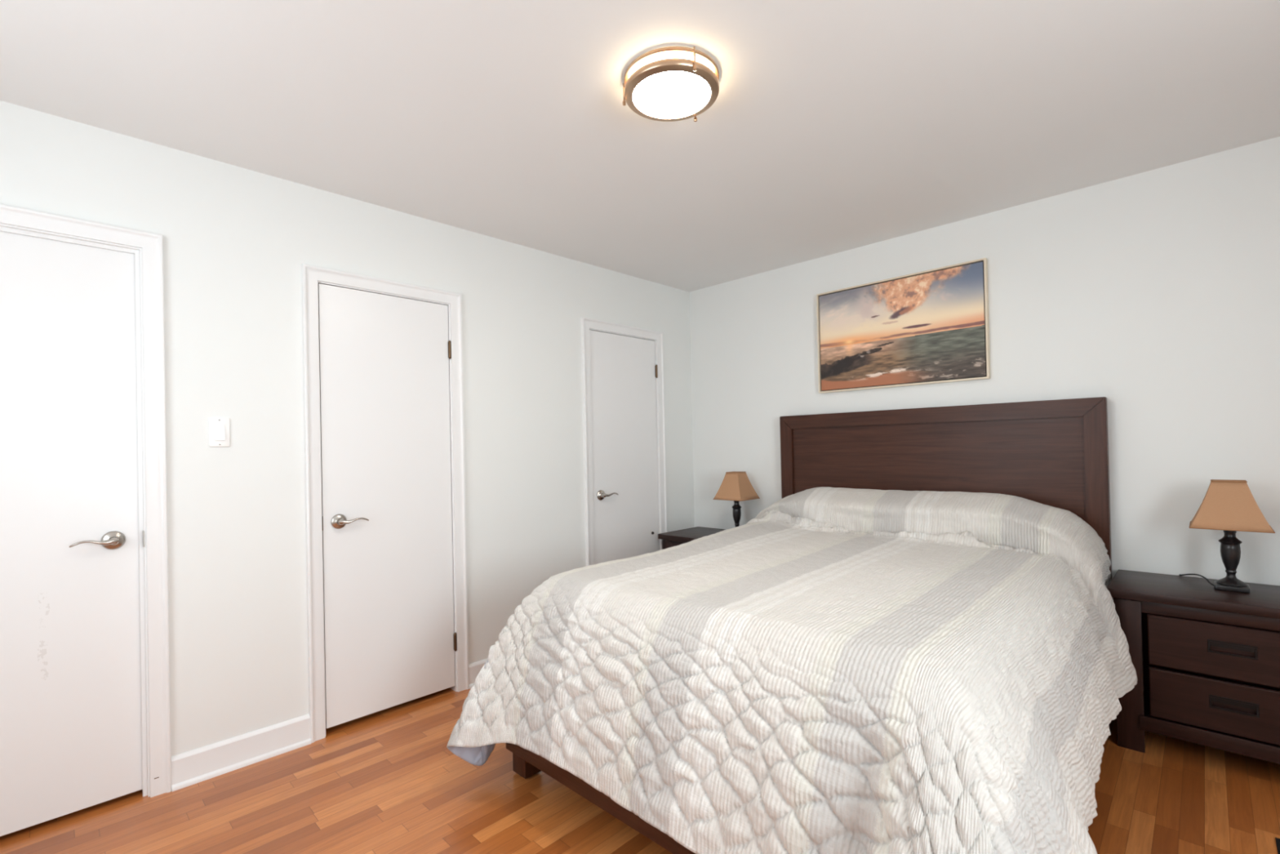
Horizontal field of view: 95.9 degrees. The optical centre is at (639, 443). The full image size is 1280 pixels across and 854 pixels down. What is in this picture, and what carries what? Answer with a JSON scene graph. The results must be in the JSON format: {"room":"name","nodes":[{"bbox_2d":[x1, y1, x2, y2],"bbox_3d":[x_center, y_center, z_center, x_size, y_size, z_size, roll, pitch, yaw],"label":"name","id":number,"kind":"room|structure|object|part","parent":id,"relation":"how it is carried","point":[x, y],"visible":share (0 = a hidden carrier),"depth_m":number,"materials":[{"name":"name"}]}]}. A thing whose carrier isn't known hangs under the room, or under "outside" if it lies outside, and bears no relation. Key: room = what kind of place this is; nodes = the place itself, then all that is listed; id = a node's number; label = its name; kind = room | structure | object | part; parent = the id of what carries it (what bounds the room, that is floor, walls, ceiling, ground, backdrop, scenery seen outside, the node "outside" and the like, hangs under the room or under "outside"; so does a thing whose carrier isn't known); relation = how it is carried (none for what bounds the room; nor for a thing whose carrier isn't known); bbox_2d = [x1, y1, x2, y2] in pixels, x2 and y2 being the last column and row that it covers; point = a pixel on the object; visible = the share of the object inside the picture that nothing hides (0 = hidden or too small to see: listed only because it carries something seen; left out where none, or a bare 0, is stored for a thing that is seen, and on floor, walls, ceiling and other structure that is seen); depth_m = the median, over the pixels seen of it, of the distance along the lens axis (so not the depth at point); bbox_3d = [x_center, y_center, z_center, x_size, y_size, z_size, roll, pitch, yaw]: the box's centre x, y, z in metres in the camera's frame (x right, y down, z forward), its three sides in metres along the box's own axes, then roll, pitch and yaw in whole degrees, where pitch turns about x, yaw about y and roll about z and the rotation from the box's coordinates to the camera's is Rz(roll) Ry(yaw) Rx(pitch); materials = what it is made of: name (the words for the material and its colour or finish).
{"room":"bedroom","nodes":[
{"label":"bedroom","id":0,"kind":"room"},
{"bbox_2d":[0,100,694,756],"bbox_3d":[-1.514,0.088,3.256,1.070,2.448,4.640,-2,-1,44],"label":"wall","id":1,"kind":"structure","parent":0,"point":[237,240],"depth_m":2.46,"materials":[{"name":"paint"}]},
{"bbox_2d":[0,204,171,836],"bbox_3d":[-2.146,0.266,1.905,0.149,2.099,0.899,-2,-1,44],"label":"door","id":2,"kind":"structure","parent":1,"relation":"in","point":[85,709],"depth_m":2.04,"materials":[{"name":"paint"}]},
{"bbox_3d":[-1.925,0.352,2.039,0.025,0.024,0.129,-2,-1,40],"label":"lever","id":3,"kind":"part","parent":2,"relation":"part of","materials":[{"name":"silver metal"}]},
{"bbox_3d":[-1.906,0.353,2.092,0.047,0.068,0.068,-2,-1,44],"label":"handle","id":4,"kind":"part","parent":2,"relation":"part of","materials":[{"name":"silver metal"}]},
{"bbox_3d":[-1.852,0.356,2.155,0.029,0.060,0.003,-2,-1,44],"label":"strike plate","id":5,"kind":"part","parent":2,"relation":"part of","materials":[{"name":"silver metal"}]},
{"bbox_2d":[208,417,230,446],"bbox_3d":[-1.683,-0.044,2.312,0.014,0.116,0.070,-2,-1,44],"label":"light switch","id":6,"kind":"object","parent":1,"relation":"attached to","point":[219,428],"visible":1,"depth_m":2.31,"materials":[{"name":"white plastic"}]},
{"bbox_2d":[170,713,311,791],"bbox_3d":[-1.603,1.246,2.348,0.024,0.122,0.474,-2,-1,44],"label":"baseboard","id":7,"kind":"structure","parent":1,"relation":"attached to","point":[195,766],"depth_m":2.33,"materials":[{"name":"paint"}]},
{"bbox_2d":[301,263,468,742],"bbox_3d":[-1.225,0.257,2.826,0.178,2.091,0.756,-2,-1,44],"label":"door","id":8,"kind":"structure","parent":1,"relation":"in","point":[387,607],"depth_m":2.77,"materials":[{"name":"paint"}]},
{"bbox_3d":[-1.355,0.355,2.614,0.047,0.068,0.068,-2,-1,44],"label":"handle","id":9,"kind":"part","parent":8,"relation":"part of","materials":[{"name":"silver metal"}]},
{"bbox_3d":[-1.302,0.353,2.634,0.129,0.024,0.025,-1,-1,-42],"label":"lever","id":10,"kind":"part","parent":8,"relation":"part of","materials":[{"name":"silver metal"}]},
{"bbox_2d":[468,658,487,688],"bbox_3d":[-0.616,1.232,3.358,0.024,0.122,0.838,-2,-1,44],"label":"baseboard","id":11,"kind":"structure","parent":1,"relation":"attached to","point":[474,668],"depth_m":3.08,"materials":[{"name":"paint"}]},
{"bbox_2d":[581,316,667,565],"bbox_3d":[-0.110,0.241,3.966,0.178,2.091,0.759,-2,-1,44],"label":"door","id":12,"kind":"structure","parent":1,"relation":"in","point":[624,419],"depth_m":3.92,"materials":[{"name":"paint"}]},
{"bbox_3d":[-0.240,0.338,3.753,0.047,0.068,0.068,-2,-1,44],"label":"handle","id":13,"kind":"part","parent":12,"relation":"part of","materials":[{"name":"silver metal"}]},
{"bbox_3d":[-0.188,0.335,3.774,0.129,0.024,0.025,-1,-1,-42],"label":"lever","id":14,"kind":"part","parent":12,"relation":"part of","materials":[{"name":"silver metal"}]},
{"bbox_2d":[0,0,1279,292],"bbox_3d":[-0.033,-1.230,1.791,5.290,0.100,4.640,-2,-1,44],"label":"ceiling","id":15,"kind":"structure","parent":0,"point":[832,126],"depth_m":2.00,"materials":[{"name":"paint"}]},
{"bbox_2d":[622,46,719,122],"bbox_3d":[0.104,-1.146,1.872,0.308,0.072,0.313,-2,-1,44],"label":"ceiling light","id":16,"kind":"object","parent":15,"relation":"attached to","point":[669,83],"visible":1,"depth_m":1.81,"materials":[{"name":"white glass"}]},
{"bbox_3d":[-0.052,-1.142,1.894,0.011,0.071,0.011,-2,-1,44],"label":"post","id":17,"kind":"part","parent":16,"relation":"part of","materials":[{"name":"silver metal"}]},
{"bbox_3d":[0.163,-1.148,1.726,0.011,0.071,0.011,-2,-1,44],"label":"post","id":18,"kind":"part","parent":16,"relation":"part of","materials":[{"name":"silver metal"}]},
{"bbox_2d":[0,688,1279,853],"bbox_3d":[0.022,1.317,1.772,5.290,0.100,4.640,-2,-1,44],"label":"floor","id":19,"kind":"structure","parent":0,"point":[388,780],"depth_m":2.03,"materials":[{"name":"brown wood"}]},
{"bbox_2d":[657,526,726,549],"bbox_3d":[0.546,0.952,3.994,0.710,0.643,0.458,-2,-1,44],"label":"nightstand","id":20,"kind":"object","parent":19,"relation":"on","point":[670,539],"visible":0.17,"depth_m":4.05,"materials":[{"name":"brown wood"}]},
{"bbox_3d":[0.406,0.693,3.859,0.499,0.048,0.025,-2,-1,44],"label":"rail","id":21,"kind":"part","parent":20,"relation":"part of","materials":[{"name":"brown wood"}]},
{"bbox_2d":[712,471,759,527],"bbox_3d":[0.662,0.412,3.959,0.231,0.430,0.231,-2,-1,44],"label":"table lamp","id":22,"kind":"object","parent":20,"relation":"on","point":[736,486],"visible":0.84,"depth_m":3.91,"materials":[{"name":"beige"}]},
{"bbox_3d":[0.659,0.290,3.960,0.225,0.182,0.225,-2,-1,44],"label":"lamp shade","id":23,"kind":"part","parent":22,"relation":"part of","materials":[{"name":"fabric"}]},
{"bbox_3d":[0.661,0.380,3.959,0.231,0.004,0.231,-2,-1,44],"label":"shade trim","id":24,"kind":"part","parent":22,"relation":"part of","materials":[{"name":"brown"}]},
{"bbox_2d":[506,396,1111,853],"bbox_3d":[0.807,0.535,2.481,1.696,1.441,2.228,-2,-1,44],"label":"bed","id":25,"kind":"object","parent":19,"relation":"on","point":[1055,453],"visible":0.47,"depth_m":3.01,"materials":[{"name":"brown wood"}]},
{"bbox_3d":[-0.441,1.137,2.245,0.085,0.272,0.076,-2,-1,44],"label":"leg","id":26,"kind":"part","parent":25,"relation":"part of","materials":[{"name":"brown wood"}]},
{"bbox_3d":[0.050,1.064,1.691,1.567,0.195,0.028,-2,-1,44],"label":"foot rail","id":27,"kind":"part","parent":25,"relation":"part of","materials":[{"name":"brown wood"}]},
{"bbox_3d":[0.992,0.543,3.822,0.086,1.438,0.053,-2,-1,44],"label":"headboard post","id":28,"kind":"part","parent":25,"relation":"part of","materials":[{"name":"brown wood"}]},
{"bbox_3d":[1.566,0.413,3.261,1.544,1.065,0.024,-2,-1,44],"label":"headboard panel","id":29,"kind":"part","parent":25,"relation":"part of","materials":[{"name":"brown wood"}]},
{"bbox_3d":[1.553,-0.153,3.264,1.692,0.086,0.053,-2,-1,44],"label":"headboard rail","id":30,"kind":"part","parent":25,"relation":"part of","materials":[{"name":"brown wood"}]},
{"bbox_3d":[2.143,0.509,2.696,0.086,1.438,0.053,-2,-1,44],"label":"headboard post","id":31,"kind":"part","parent":25,"relation":"part of","materials":[{"name":"brown wood"}]},
{"bbox_2d":[1106,568,1279,764],"bbox_3d":[2.316,0.900,2.262,0.710,0.643,0.458,-2,-1,44],"label":"nightstand","id":32,"kind":"object","parent":19,"relation":"on","point":[1206,660],"visible":0.98,"depth_m":2.19,"materials":[{"name":"brown wood"}]},
{"bbox_3d":[2.469,0.871,2.419,0.622,0.516,0.016,-2,-1,44],"label":"panel","id":33,"kind":"part","parent":32,"relation":"part of","materials":[{"name":"brown wood"}]},
{"bbox_3d":[2.174,1.102,2.111,0.529,0.058,0.010,-2,-1,44],"label":"rail","id":34,"kind":"part","parent":32,"relation":"part of","materials":[{"name":"brown wood"}]},
{"bbox_3d":[2.176,0.641,2.127,0.499,0.048,0.025,-2,-1,44],"label":"rail","id":35,"kind":"part","parent":32,"relation":"part of","materials":[{"name":"brown wood"}]},
{"bbox_2d":[1143,690,1279,746],"bbox_3d":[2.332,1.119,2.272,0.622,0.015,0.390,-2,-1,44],"label":"drawer","id":36,"kind":"object","parent":32,"relation":"attached to","point":[1146,693],"depth_m":2.33,"materials":[{"name":"brown wood"}]},
{"bbox_3d":[2.171,0.767,2.118,0.464,0.194,0.018,-2,-1,44],"label":"drawer","id":37,"kind":"part","parent":32,"relation":"part of","materials":[{"name":"brown wood"}]},
{"bbox_3d":[2.175,0.973,2.116,0.464,0.189,0.018,-2,-1,44],"label":"drawer","id":38,"kind":"part","parent":32,"relation":"part of","materials":[{"name":"brown wood"}]},
{"bbox_2d":[1178,479,1275,593],"bbox_3d":[2.350,0.363,2.332,0.272,0.432,0.316,-2,-1,44],"label":"table lamp","id":39,"kind":"object","parent":32,"relation":"on","point":[1229,506],"visible":1,"depth_m":2.25,"materials":[{"name":"fabric"},{"name":"dark bronze metal"}]},
{"bbox_3d":[2.336,0.564,2.429,0.014,0.034,0.225,-1,0,15],"label":"cord","id":40,"kind":"part","parent":39,"relation":"part of","materials":[{"name":"black plastic"}]},
{"bbox_3d":[2.331,0.150,2.288,0.101,0.004,0.101,-2,-1,44],"label":"shade trim","id":41,"kind":"part","parent":39,"relation":"part of","materials":[{"name":"brown"}]},
{"bbox_3d":[2.333,0.241,2.288,0.225,0.182,0.225,-2,-1,44],"label":"lamp shade","id":42,"kind":"part","parent":39,"relation":"part of","materials":[{"name":"fabric"}]},
{"bbox_3d":[2.335,0.331,2.287,0.231,0.004,0.231,-2,-1,44],"label":"shade trim","id":43,"kind":"part","parent":39,"relation":"part of","materials":[{"name":"brown"}]},
{"bbox_3d":[2.164,0.753,2.111,0.128,0.048,0.005,-2,-1,44],"label":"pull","id":44,"kind":"part","parent":32,"relation":"part of","materials":[{"name":"black metal"}]},
{"bbox_3d":[2.169,0.959,2.110,0.128,0.048,0.005,-2,-1,44],"label":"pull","id":45,"kind":"part","parent":32,"relation":"part of","materials":[{"name":"black metal"}]},
{"bbox_2d":[1275,836,1279,853],"bbox_3d":[1.913,1.222,1.654,0.110,0.006,0.278,-2,-1,44],"label":"floor vent","id":46,"kind":"object","parent":19,"relation":"in","point":[1277,840],"visible":1,"depth_m":1.76,"materials":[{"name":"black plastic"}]},
{"bbox_2d":[688,136,1279,599],"bbox_3d":[1.617,0.021,3.355,5.170,2.448,0.120,-2,-1,44],"label":"wall","id":47,"kind":"structure","parent":0,"point":[1155,294],"depth_m":2.68,"materials":[{"name":"paint"}]},
{"bbox_2d":[816,257,990,393],"bbox_3d":[1.486,-0.645,3.365,0.954,0.631,0.034,-2,-1,44],"label":"framed picture","id":48,"kind":"object","parent":47,"relation":"attached to","point":[931,326],"visible":1,"depth_m":3.31,"materials":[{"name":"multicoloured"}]},
{"bbox_3d":[0.825,0.774,2.492,1.447,0.358,2.045,-2,-1,44],"label":"mattress","id":49,"kind":"object","parent":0,"visible":0},
{"bbox_2d":[446,486,1137,853],"bbox_3d":[0.749,0.730,2.299,1.948,0.945,2.451,-2,-1,44],"label":"quilt","id":50,"kind":"object","parent":49,"relation":"on","point":[832,670],"visible":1,"depth_m":1.65,"materials":[{"name":"fabric"}]}
]}

